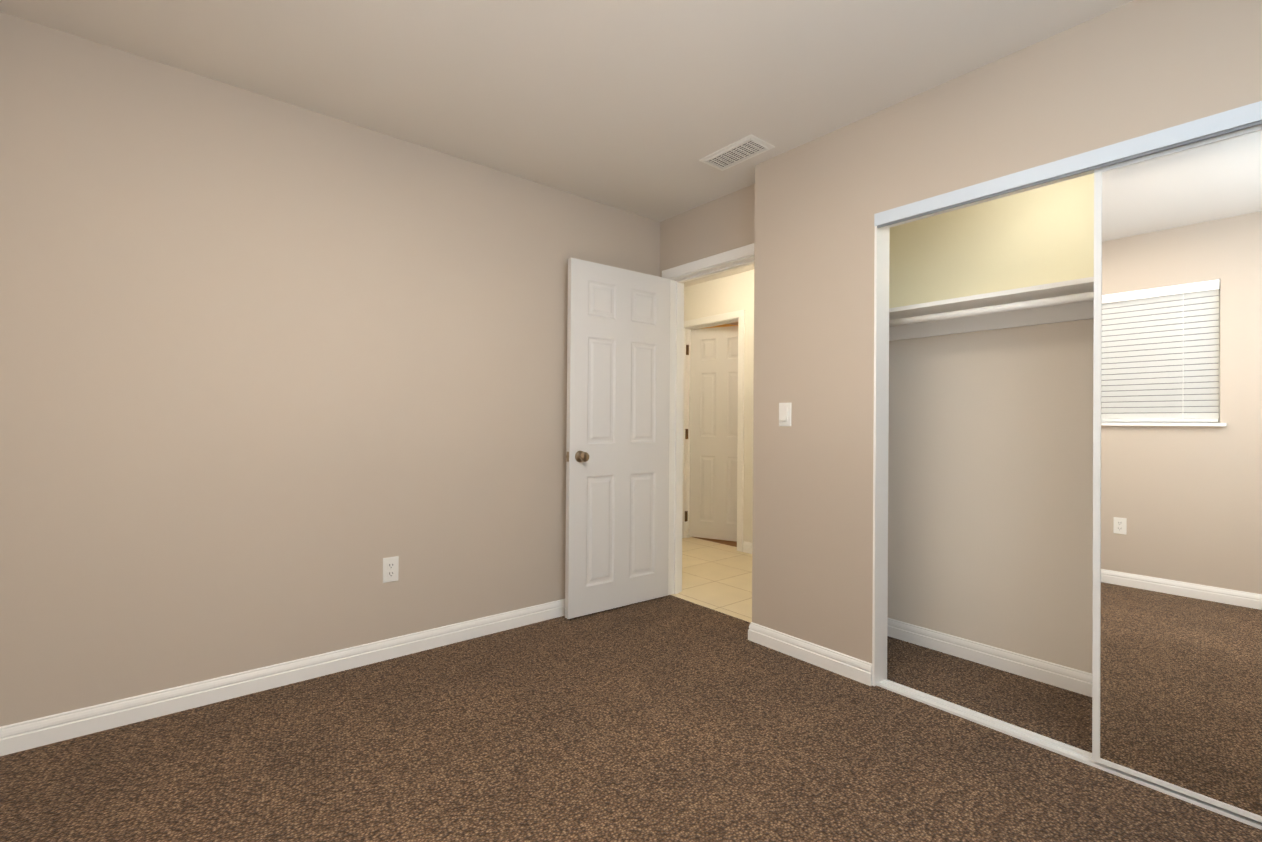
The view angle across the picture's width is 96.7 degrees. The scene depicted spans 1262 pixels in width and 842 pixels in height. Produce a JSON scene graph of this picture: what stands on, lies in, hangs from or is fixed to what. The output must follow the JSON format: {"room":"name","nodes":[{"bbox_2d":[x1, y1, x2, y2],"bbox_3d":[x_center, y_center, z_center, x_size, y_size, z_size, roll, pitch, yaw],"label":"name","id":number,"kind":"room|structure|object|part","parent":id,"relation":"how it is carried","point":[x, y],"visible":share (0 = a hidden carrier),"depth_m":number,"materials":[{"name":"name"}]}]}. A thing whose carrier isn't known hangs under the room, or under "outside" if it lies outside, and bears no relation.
{"room":"empty bedroom","nodes":[
{"label":"empty bedroom","id":0,"kind":"room"},
{"bbox_2d":[0,12,659,726],"bbox_3d":[-0.997,-0.110,2.793,2.977,2.440,0.100,1,0,-40],"label":"wall","id":1,"kind":"structure","parent":0,"point":[280,380],"depth_m":2.27,"materials":[{"name":"paint"}]},
{"bbox_2d":[383,556,398,582],"bbox_3d":[-1.122,0.694,2.621,0.070,0.115,0.008,1,0,-40],"label":"outlet","id":2,"kind":"object","parent":1,"relation":"attached to","point":[390,569],"visible":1,"depth_m":2.62,"materials":[{"name":"white plastic"}]},
{"bbox_2d":[0,0,1133,324],"bbox_3d":[0.691,-1.363,3.432,6.570,0.100,6.020,1,0,-40],"label":"ceiling","id":3,"kind":"structure","parent":0,"point":[638,106],"depth_m":2.08,"materials":[{"name":"paint"}]},
{"bbox_2d":[699,134,774,170],"bbox_3d":[0.516,-1.313,2.763,0.180,0.010,0.330,1,0,-40],"label":"ceiling vent","id":4,"kind":"object","parent":3,"relation":"in","point":[739,151],"visible":1,"depth_m":2.75,"materials":[{"name":"white metal"}]},
{"bbox_2d":[0,595,1261,841],"bbox_3d":[0.290,1.163,1.562,3.620,0.100,3.640,1,0,-40],"label":"floor carpet","id":5,"kind":"object","parent":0,"point":[668,719],"visible":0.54,"depth_m":1.84,"materials":[{"name":"brown carpet"}]},
{"bbox_2d":[660,184,754,276],"bbox_3d":[-0.268,-0.096,4.343,0.120,2.440,3.395,1,0,-40],"label":"wall","id":6,"kind":"structure","parent":0,"point":[719,225],"depth_m":3.37,"materials":[{"name":"paint"}]},
{"bbox_2d":[662,243,753,594],"bbox_3d":[0.532,0.072,3.370,0.150,2.107,0.889,1,0,-40],"label":"door frame","id":7,"kind":"structure","parent":6,"relation":"attached to","point":[675,432],"depth_m":3.65,"materials":[{"name":"white wood"}]},
{"bbox_2d":[565,257,670,618],"bbox_3d":[-0.059,0.099,3.372,0.758,2.020,0.171,1,0,-37],"label":"entry door","id":8,"kind":"structure","parent":7,"relation":"attached to","point":[617,437],"depth_m":3.33,"materials":[{"name":"painted wood"},{"name":"metal knob"}]},
{"bbox_2d":[671,537,751,622],"bbox_3d":[0.252,1.181,4.773,1.453,0.100,3.395,1,0,-40],"label":"floor","id":9,"kind":"structure","parent":0,"point":[716,576],"depth_m":4.05,"materials":[{"name":"beige tile"}]},
{"bbox_2d":[694,537,736,546],"bbox_3d":[1.561,1.197,5.915,2.020,0.100,2.900,1,0,-40],"label":"floor","id":10,"kind":"structure","parent":0,"point":[731,543],"depth_m":5.30,"materials":[{"name":"brown wood"}]},
{"bbox_2d":[684,269,753,542],"bbox_3d":[0.815,-0.083,5.172,0.100,2.440,3.495,1,0,-40],"label":"wall","id":11,"kind":"structure","parent":0,"point":[730,293],"depth_m":4.88,"materials":[{"name":"paint"}]},
{"bbox_2d":[685,326,737,541],"bbox_3d":[0.858,0.117,5.342,0.683,2.020,0.171,0,0,28],"label":"door","id":12,"kind":"structure","parent":11,"relation":"in","point":[713,428],"depth_m":5.36,"materials":[{"name":"white wood"}]},
{"bbox_3d":[0.548,0.117,5.465,0.048,1.720,0.002,1,0,-40],"label":"door jamb hinge leaves","id":13,"kind":"part","parent":12,"relation":"part of","materials":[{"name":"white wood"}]},
{"bbox_2d":[682,310,744,551],"bbox_3d":[0.771,0.084,5.223,0.130,2.107,0.794,1,0,-40],"label":"door frame","id":14,"kind":"structure","parent":11,"relation":"attached to","point":[740,315],"depth_m":5.11,"materials":[{"name":"white wood"}]},
{"bbox_2d":[743,541,751,553],"bbox_3d":[1.391,1.091,4.365,0.014,0.092,1.306,1,0,-40],"label":"baseboard","id":15,"kind":"structure","parent":11,"relation":"attached to","point":[747,547],"depth_m":4.81,"materials":[{"name":"white wood"}]},
{"bbox_2d":[701,324,736,328],"bbox_3d":[0.642,-0.074,6.970,1.920,2.440,0.100,1,0,-40],"label":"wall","id":16,"kind":"structure","parent":0,"point":[725,325],"depth_m":7.37,"materials":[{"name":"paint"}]},
{"bbox_2d":[752,159,770,626],"bbox_3d":[1.259,-0.089,3.337,1.550,2.440,0.100,1,0,-40],"label":"wall","id":17,"kind":"structure","parent":0,"point":[761,390],"depth_m":2.84,"materials":[{"name":"paint"}]},
{"bbox_2d":[888,319,1093,672],"bbox_3d":[1.981,-0.089,2.297,0.100,2.440,2.425,1,0,-40],"label":"wall","id":18,"kind":"structure","parent":0,"point":[990,488],"depth_m":2.58,"materials":[{"name":"paint"}]},
{"bbox_2d":[889,173,1093,307],"bbox_3d":[1.671,-0.922,2.206,0.510,0.780,2.161,1,0,-40],"label":"closet wall","id":19,"kind":"structure","parent":0,"point":[1039,236],"depth_m":2.58,"materials":[{"name":"paint"}]},
{"bbox_2d":[768,0,1261,662],"bbox_3d":[1.506,-0.095,1.905,0.110,2.440,2.425,1,0,-40],"label":"wall","id":20,"kind":"structure","parent":0,"point":[1134,68],"depth_m":2.41,"materials":[{"name":"paint"}]},
{"bbox_2d":[0,599,1091,755],"bbox_3d":[0.291,1.067,1.562,3.420,0.092,3.440,1,0,-40],"label":"baseboard","id":21,"kind":"structure","parent":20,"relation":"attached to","point":[34,733],"depth_m":2.44,"materials":[{"name":"white wood"}]},
{"bbox_2d":[779,403,791,425],"bbox_3d":[0.747,-0.032,2.729,0.013,0.115,0.070,1,0,-40],"label":"light switch","id":22,"kind":"object","parent":20,"relation":"attached to","point":[784,414],"visible":1,"depth_m":2.72,"materials":[{"name":"white plastic"}]},
{"bbox_2d":[872,226,889,685],"bbox_3d":[1.562,0.125,1.832,0.113,2.000,1.532,1,0,-40],"label":"trim","id":23,"kind":"structure","parent":20,"relation":"attached to","point":[880,457],"depth_m":2.41,"materials":[{"name":"white wood"}]},
{"bbox_2d":[874,101,1261,829],"bbox_3d":[1.618,0.124,2.163,0.626,2.006,2.161,1,0,-40],"label":"sliding closet door","id":24,"kind":"structure","parent":20,"relation":"in","point":[1166,297],"depth_m":1.70,"materials":[{"name":"white metal"}]},
{"bbox_3d":[1.744,-0.477,2.267,0.310,0.108,2.161,1,0,-40],"label":"shelf rod","id":25,"kind":"part","parent":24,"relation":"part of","materials":[{"name":"white wood"}]},
{"bbox_3d":[1.567,-0.850,1.835,0.112,0.062,1.532,1,0,-40],"label":"rail","id":26,"kind":"part","parent":24,"relation":"part of","materials":[{"name":"white metal"}]},
{"bbox_3d":[1.550,1.120,1.823,0.072,0.010,1.512,1,0,-40],"label":"rail","id":27,"kind":"part","parent":24,"relation":"part of","materials":[{"name":"white metal"}]},
{"bbox_3d":[1.772,0.134,1.539,0.018,1.950,0.789,1,0,-40],"label":"mirror door","id":28,"kind":"part","parent":24,"relation":"part of","materials":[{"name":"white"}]}
]}

